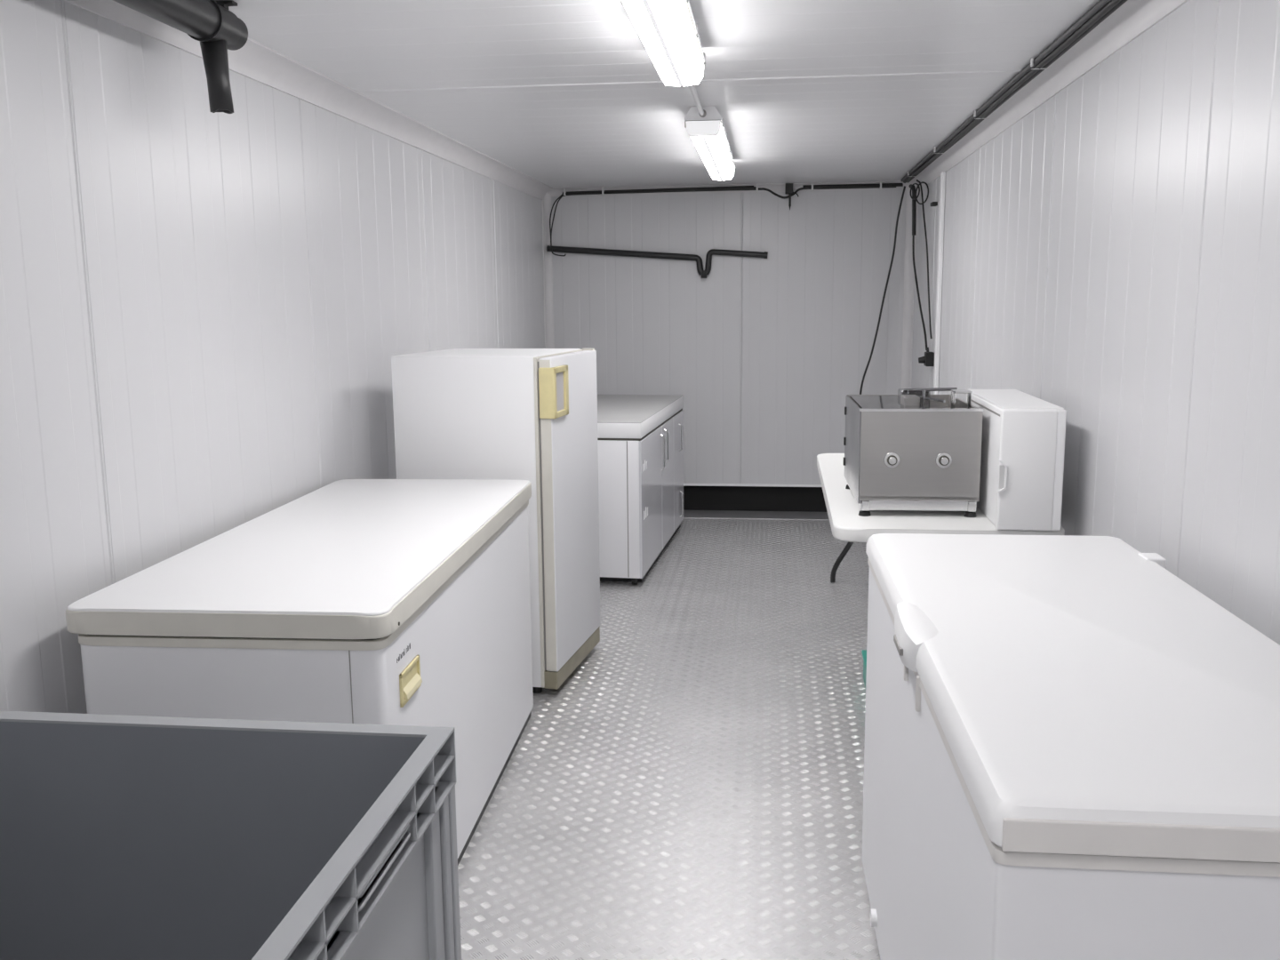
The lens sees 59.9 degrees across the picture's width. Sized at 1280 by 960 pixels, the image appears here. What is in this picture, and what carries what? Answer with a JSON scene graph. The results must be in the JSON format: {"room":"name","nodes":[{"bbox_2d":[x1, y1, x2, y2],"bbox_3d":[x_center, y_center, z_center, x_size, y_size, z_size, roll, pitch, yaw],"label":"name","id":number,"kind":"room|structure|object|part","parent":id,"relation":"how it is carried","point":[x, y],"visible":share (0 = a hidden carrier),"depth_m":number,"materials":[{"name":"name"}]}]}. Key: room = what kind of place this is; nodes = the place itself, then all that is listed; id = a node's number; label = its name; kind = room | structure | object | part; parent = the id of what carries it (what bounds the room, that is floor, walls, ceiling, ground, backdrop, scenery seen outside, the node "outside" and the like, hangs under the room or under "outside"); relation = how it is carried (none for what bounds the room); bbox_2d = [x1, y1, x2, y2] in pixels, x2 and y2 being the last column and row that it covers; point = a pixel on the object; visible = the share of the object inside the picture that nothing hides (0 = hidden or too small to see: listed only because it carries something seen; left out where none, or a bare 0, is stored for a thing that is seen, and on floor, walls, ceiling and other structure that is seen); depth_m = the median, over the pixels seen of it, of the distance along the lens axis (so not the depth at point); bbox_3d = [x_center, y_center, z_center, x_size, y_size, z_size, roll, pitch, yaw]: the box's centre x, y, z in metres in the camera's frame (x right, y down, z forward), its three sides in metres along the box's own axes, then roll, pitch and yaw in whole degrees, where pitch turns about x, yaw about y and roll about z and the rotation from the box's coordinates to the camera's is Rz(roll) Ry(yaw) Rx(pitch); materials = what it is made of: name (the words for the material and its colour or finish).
{"room":"freezer storage room","nodes":[
{"label":"freezer storage room","id":0,"kind":"room"},
{"bbox_2d":[0,0,544,713],"bbox_3d":[-1.225,-0.129,3.180,0.083,2.221,9.290,1,9,7],"label":"wall","id":1,"kind":"structure","parent":0,"point":[204,314],"depth_m":2.92,"materials":[{"name":"white metal"}]},
{"bbox_2d":[64,0,552,199],"bbox_3d":[-1.158,-1.185,2.997,0.078,0.078,9.290,1,9,7],"label":"trim","id":2,"kind":"structure","parent":1,"relation":"attached to","point":[254,60],"depth_m":3.79,"materials":[{"name":"white metal"}]},
{"bbox_2d":[214,0,1100,187],"bbox_3d":[0.036,-1.248,2.845,2.483,0.084,9.290,1,9,7],"label":"ceiling","id":3,"kind":"structure","parent":0,"point":[560,93],"depth_m":3.67,"materials":[{"name":"white metal"}]},
{"bbox_2d":[112,0,247,113],"bbox_3d":[-1.240,-0.767,1.062,0.104,0.273,3.604,1,9,7],"label":"drain pipe","id":4,"kind":"object","parent":3,"relation":"attached to","point":[218,29],"visible":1,"depth_m":2.67,"materials":[{"name":"black plastic"}]},
{"bbox_2d":[200,40,233,113],"bbox_3d":[-1.045,-0.997,2.732,0.066,0.180,0.071,-8,12,-38],"label":"outlet","id":5,"kind":"object","parent":4,"relation":"attached to","point":[214,52],"depth_m":2.71,"materials":[{"name":"black plastic"}]},
{"bbox_2d":[621,0,705,86],"bbox_3d":[0.033,-1.102,2.536,0.154,0.112,1.584,1,9,7],"label":"ceiling lamp","id":6,"kind":"object","parent":3,"relation":"attached to","point":[668,29],"visible":1,"depth_m":2.75,"materials":[{"name":"white plastic"}]},
{"bbox_2d":[688,84,703,115],"bbox_3d":[0.181,-1.344,3.808,0.018,0.022,1.031,1,9,7],"label":"conduit","id":7,"kind":"object","parent":3,"relation":"attached to","point":[693,91],"visible":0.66,"depth_m":3.98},
{"bbox_2d":[684,105,735,180],"bbox_3d":[0.344,-1.539,5.167,0.154,0.112,1.734,1,9,7],"label":"ceiling lamp","id":8,"kind":"object","parent":3,"relation":"attached to","point":[707,132],"visible":0.99,"depth_m":4.57,"materials":[{"name":"white plastic"}]},
{"bbox_2d":[690,126,734,180],"bbox_3d":[0.348,-1.519,5.205,0.132,0.056,1.665,1,9,7],"label":"diffuser","id":9,"kind":"object","parent":8,"relation":"attached to","point":[715,152],"depth_m":5.01,"materials":[{"name":"white plastic"}]},
{"bbox_2d":[784,183,799,210],"bbox_3d":[1.001,-1.863,7.309,0.088,0.172,0.059,1,9,7],"label":"bracket","id":10,"kind":"object","parent":3,"relation":"attached to","point":[788,190],"visible":1,"depth_m":7.28,"materials":[{"name":"black plastic"}]},
{"bbox_2d":[549,182,903,255],"bbox_3d":[0.545,-1.726,7.371,2.338,0.446,0.046,1,9,7],"label":"cable","id":11,"kind":"object","parent":10,"relation":"attached to","point":[880,185],"visible":1,"depth_m":7.34,"materials":[{"name":"black rubber"}]},
{"bbox_2d":[859,185,905,394],"bbox_3d":[1.589,-0.915,7.330,0.267,1.982,0.066,1,10,11],"label":"power cord","id":12,"kind":"object","parent":3,"relation":"hanging from","point":[904,188],"visible":0.75,"depth_m":7.29,"materials":[{"name":"black rubber"}]},
{"bbox_2d":[900,0,1127,183],"bbox_3d":[1.172,-1.183,2.727,0.064,0.034,9.000,1,9,7],"label":"pipe","id":13,"kind":"object","parent":3,"relation":"attached to","point":[1102,9],"visible":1,"depth_m":3.60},
{"bbox_2d":[457,518,879,959],"bbox_3d":[0.043,1.014,3.102,2.483,0.030,9.060,1,9,7],"label":"floor","id":14,"kind":"structure","parent":0,"point":[692,788],"depth_m":3.48,"materials":[{"name":"grey metal"}]},
{"bbox_2d":[0,710,461,959],"bbox_3d":[-0.869,0.871,1.622,0.999,0.750,0.895,1,9,7],"label":"crate","id":15,"kind":"object","parent":14,"relation":"on","point":[123,837],"visible":1,"depth_m":1.98,"materials":[{"name":"grey plastic"}]},
{"bbox_3d":[-0.381,0.559,1.617,0.028,0.024,0.236,1,9,7],"label":"handle","id":16,"kind":"part","parent":15,"relation":"part of","materials":[{"name":"grey plastic"}]},
{"bbox_3d":[-0.387,0.853,1.959,0.116,0.626,0.117,1,9,7],"label":"corner post","id":17,"kind":"part","parent":15,"relation":"part of","materials":[{"name":"grey plastic"}]},
{"bbox_2d":[65,479,533,865],"bbox_3d":[-0.790,0.557,3.179,0.699,0.860,1.675,0,9,5],"label":"chest freezer","id":18,"kind":"object","parent":14,"relation":"on","point":[388,602],"visible":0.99,"depth_m":2.58,"materials":[{"name":"white metal"}]},
{"bbox_3d":[-0.795,0.138,3.110,0.691,0.010,1.669,0,9,5],"label":"lid","id":19,"kind":"part","parent":18,"relation":"part of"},
{"bbox_3d":[-0.514,0.447,2.473,0.010,0.073,0.140,0,9,5],"label":"handle","id":20,"kind":"part","parent":18,"relation":"part of","materials":[{"name":"plastic"}]},
{"bbox_2d":[391,348,599,693],"bbox_3d":[-0.543,0.130,4.454,0.641,1.284,0.622,2,10,13],"label":"refrigerator","id":21,"kind":"object","parent":14,"relation":"on","point":[531,414],"visible":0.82,"depth_m":4.14,"materials":[{"name":"white metal"}]},
{"bbox_3d":[-0.316,-0.326,4.091,0.060,0.185,0.175,2,10,13],"label":"handle","id":22,"kind":"part","parent":21,"relation":"part of","materials":[{"name":"plastic"}]},
{"bbox_3d":[-0.267,0.093,4.387,0.046,1.178,0.612,2,10,13],"label":"door","id":23,"kind":"part","parent":21,"relation":"part of","materials":[{"name":"white metal"}]},
{"bbox_2d":[597,394,683,584],"bbox_3d":[-0.186,-0.002,6.534,0.724,0.862,1.587,1,10,10],"label":"chest freezer","id":24,"kind":"object","parent":14,"relation":"on","point":[640,437],"visible":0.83,"depth_m":5.80,"materials":[{"name":"metal"}]},
{"bbox_3d":[-0.202,-0.425,6.467,0.698,0.006,1.584,1,10,10],"label":"lid","id":25,"kind":"part","parent":24,"relation":"part of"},
{"bbox_3d":[-0.201,-0.385,6.474,0.700,0.079,1.586,1,10,10],"label":"lid","id":26,"kind":"part","parent":24,"relation":"part of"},
{"bbox_3d":[0.061,0.104,6.038,0.013,0.720,0.673,1,10,10],"label":"panel","id":27,"kind":"part","parent":24,"relation":"part of","materials":[{"name":"white metal"}]},
{"bbox_3d":[0.128,-0.157,6.293,0.027,0.210,0.012,1,10,10],"label":"handle","id":28,"kind":"part","parent":24,"relation":"part of","materials":[{"name":"metal"}]},
{"bbox_3d":[0.152,-0.198,6.421,0.027,0.200,0.012,1,10,10],"label":"handle","id":29,"kind":"part","parent":24,"relation":"part of","materials":[{"name":"metal"}]},
{"bbox_3d":[0.161,0.011,6.596,0.013,0.720,0.465,1,10,10],"label":"panel","id":30,"kind":"part","parent":24,"relation":"part of","materials":[{"name":"white metal"}]},
{"bbox_3d":[0.241,-0.063,7.039,0.013,0.720,0.438,1,10,10],"label":"panel","id":31,"kind":"part","parent":24,"relation":"part of","materials":[{"name":"white metal"}]},
{"bbox_3d":[0.253,-0.267,6.988,0.027,0.180,0.012,1,10,10],"label":"handle","id":32,"kind":"part","parent":24,"relation":"part of","materials":[{"name":"metal"}]},
{"bbox_3d":[0.266,0.152,7.118,0.024,0.168,0.010,1,10,10],"label":"handle","id":33,"kind":"part","parent":24,"relation":"part of","materials":[{"name":"metal"}]},
{"bbox_2d":[861,649,866,687],"bbox_3d":[0.971,0.752,4.184,0.244,0.118,0.334,1,9,7],"label":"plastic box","id":34,"kind":"object","parent":14,"relation":"on","point":[863,652],"visible":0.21,"depth_m":4.28,"materials":[{"name":"green plastic"}]},
{"bbox_2d":[816,453,1064,583],"bbox_3d":[1.086,0.344,4.585,0.690,0.790,2.411,1,9,7],"label":"folding table","id":35,"kind":"object","parent":14,"relation":"on","point":[843,509],"visible":0.37,"depth_m":3.52,"materials":[{"name":"white plastic"}]},
{"bbox_3d":[1.053,0.244,5.314,0.105,0.751,0.978,-1,9,0],"label":"leg","id":36,"kind":"part","parent":35,"relation":"part of","materials":[{"name":"black metal"}]},
{"bbox_2d":[843,387,983,517],"bbox_3d":[0.909,-0.119,3.768,0.383,0.394,0.577,0,9,6],"label":"machine","id":37,"kind":"object","parent":35,"relation":"on","point":[912,449],"visible":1,"depth_m":3.51,"materials":[{"name":"metal"}]},
{"bbox_3d":[0.729,-0.116,3.796,0.010,0.297,0.554,0,9,6],"label":"panel","id":38,"kind":"part","parent":37,"relation":"part of","materials":[{"name":"metal"}]},
{"bbox_3d":[0.838,-0.262,3.764,0.203,0.004,0.513,0,9,6],"label":"plate","id":39,"kind":"part","parent":37,"relation":"part of","materials":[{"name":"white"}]},
{"bbox_3d":[0.797,-0.063,3.510,0.052,0.052,0.005,0,9,6],"label":"knob","id":40,"kind":"part","parent":37,"relation":"part of","materials":[{"name":"silver metal"}]},
{"bbox_2d":[900,394,919,405],"bbox_3d":[0.897,-0.246,3.690,0.051,0.068,0.093,0,9,6],"label":"steel cup","id":41,"kind":"object","parent":37,"relation":"on","point":[905,399],"depth_m":3.64,"materials":[{"name":"silver metal"}]},
{"bbox_3d":[0.913,0.036,3.800,0.362,0.034,0.543,0,9,6],"label":"frame","id":42,"kind":"part","parent":37,"relation":"part of","materials":[{"name":"metal"}]},
{"bbox_3d":[0.997,-0.266,3.743,0.182,0.089,0.375,0,9,6],"label":"rod","id":43,"kind":"part","parent":37,"relation":"part of","materials":[{"name":"metal"}]},
{"bbox_3d":[0.957,-0.061,3.494,0.052,0.052,0.005,0,9,6],"label":"knob","id":44,"kind":"part","parent":37,"relation":"part of","materials":[{"name":"metal"}]},
{"bbox_2d":[968,389,1066,531],"bbox_3d":[1.194,-0.083,3.611,0.188,0.368,0.721,1,9,7],"label":"cabinet","id":45,"kind":"object","parent":35,"relation":"on","point":[1023,437],"visible":0.94,"depth_m":3.28,"materials":[{"name":"white metal"}]},
{"bbox_3d":[1.069,-0.011,3.278,0.023,0.103,0.014,1,9,7],"label":"handle","id":46,"kind":"part","parent":45,"relation":"part of","materials":[{"name":"white plastic"}]},
{"bbox_3d":[1.200,-0.264,3.599,0.172,0.006,0.678,1,9,7],"label":"plate","id":47,"kind":"part","parent":45,"relation":"part of","materials":[{"name":"white metal"}]},
{"bbox_3d":[1.142,-0.029,3.281,0.161,0.362,0.028,1,9,7],"label":"door","id":48,"kind":"part","parent":45,"relation":"part of","materials":[{"name":"white metal"}]},
{"bbox_2d":[861,533,1279,959],"bbox_3d":[0.793,0.699,2.077,0.652,0.911,1.538,0,9,6],"label":"chest freezer","id":49,"kind":"object","parent":14,"relation":"on","point":[1072,749],"visible":1,"depth_m":1.60,"materials":[{"name":"white metal"}]},
{"bbox_3d":[0.503,0.279,2.039,0.074,0.064,0.260,0,9,6],"label":"handle","id":50,"kind":"part","parent":49,"relation":"part of","materials":[{"name":"white plastic"}]},
{"bbox_2d":[551,189,906,484],"bbox_3d":[0.588,-0.971,7.606,2.483,2.031,0.083,1,9,7],"label":"wall","id":51,"kind":"structure","parent":0,"point":[764,356],"depth_m":7.54,"materials":[{"name":"white metal"}]},
{"bbox_2d":[541,192,554,348],"bbox_3d":[-0.625,-0.972,7.682,0.055,2.031,0.055,1,9,7],"label":"trim","id":52,"kind":"structure","parent":51,"relation":"attached to","point":[548,256],"depth_m":7.62,"materials":[{"name":"white metal"}]},
{"bbox_2d":[546,245,767,278],"bbox_3d":[0.111,-1.479,7.508,1.495,0.231,0.062,1,9,7],"label":"pipe","id":53,"kind":"object","parent":51,"relation":"attached to","point":[703,274],"visible":1,"depth_m":7.47,"materials":[{"name":"black plastic"}]},
{"bbox_2d":[546,180,910,196],"bbox_3d":[0.572,-1.938,7.382,2.483,0.050,0.050,1,9,7],"label":"trim","id":54,"kind":"structure","parent":51,"relation":"attached to","point":[773,187],"depth_m":7.38,"materials":[{"name":"white metal"}]},
{"bbox_2d":[683,483,821,487],"bbox_3d":[0.594,0.032,7.744,2.483,0.016,0.036,1,9,7],"label":"trim","id":55,"kind":"structure","parent":51,"relation":"attached to","point":[698,484],"depth_m":7.71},
{"bbox_2d":[683,485,827,511],"bbox_3d":[0.601,0.121,7.812,2.483,0.190,0.030,1,9,7],"label":"baseboard","id":56,"kind":"structure","parent":51,"relation":"attached to","point":[695,497],"depth_m":7.78,"materials":[{"name":"black plastic"}]},
{"bbox_2d":[683,510,829,519],"bbox_3d":[0.585,0.249,7.689,2.483,0.036,0.316,1,9,7],"label":"trim","id":57,"kind":"structure","parent":51,"relation":"attached to","point":[687,514],"depth_m":7.64,"materials":[{"name":"metal"}]},
{"bbox_2d":[901,187,917,388],"bbox_3d":[1.783,-0.947,7.398,0.060,2.031,0.060,1,9,7],"label":"trim","id":58,"kind":"structure","parent":51,"relation":"attached to","point":[908,272],"depth_m":7.37,"materials":[{"name":"white metal"}]},
{"bbox_2d":[911,0,1279,645],"bbox_3d":[1.317,-0.103,2.884,0.083,2.221,9.290,1,9,7],"label":"wall","id":59,"kind":"structure","parent":0,"point":[1111,256],"depth_m":2.75,"materials":[{"name":"white metal"}]},
{"bbox_2d":[908,184,927,350],"bbox_3d":[1.712,-1.323,6.793,0.035,1.019,0.748,0,9,4],"label":"power cord","id":60,"kind":"object","parent":59,"relation":"attached to","point":[914,202],"visible":0.91,"depth_m":7.00,"materials":[{"name":"black rubber"}]},
{"bbox_2d":[909,179,932,338],"bbox_3d":[1.681,-1.319,6.567,0.050,0.943,0.537,-1,9,-2],"label":"power cord","id":61,"kind":"object","parent":59,"relation":"attached to","point":[917,180],"visible":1,"depth_m":6.54,"materials":[{"name":"black rubber"}]},
{"bbox_2d":[918,347,934,366],"bbox_3d":[1.659,-0.715,6.441,0.082,0.107,0.090,1,9,7],"label":"plug","id":62,"kind":"object","parent":59,"relation":"attached to","point":[928,360],"visible":1,"depth_m":6.40,"materials":[{"name":"black plastic"}]},
{"bbox_2d":[923,352,934,366],"bbox_3d":[1.677,-0.702,6.441,0.045,0.080,0.090,1,9,7],"label":"socket","id":63,"kind":"object","parent":62,"relation":"attached to","point":[929,356],"depth_m":6.40,"materials":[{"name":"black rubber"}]},
{"bbox_2d":[930,201,937,206],"bbox_3d":[1.683,-1.580,6.356,0.030,0.020,0.080,1,9,7],"label":"hook","id":64,"kind":"object","parent":59,"relation":"attached to","point":[932,204],"visible":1,"depth_m":6.32,"materials":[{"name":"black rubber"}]},
{"bbox_2d":[933,171,945,394],"bbox_3d":[1.662,-0.619,6.222,0.022,2.147,0.060,1,9,7],"label":"trim","id":65,"kind":"structure","parent":59,"relation":"attached to","point":[942,190],"depth_m":6.12,"materials":[{"name":"white metal"}]},
{"bbox_2d":[908,0,1189,192],"bbox_3d":[1.231,-1.161,2.718,0.078,0.078,9.290,1,9,7],"label":"trim","id":66,"kind":"structure","parent":59,"relation":"attached to","point":[1132,18],"depth_m":3.50,"materials":[{"name":"white metal"}]}
]}

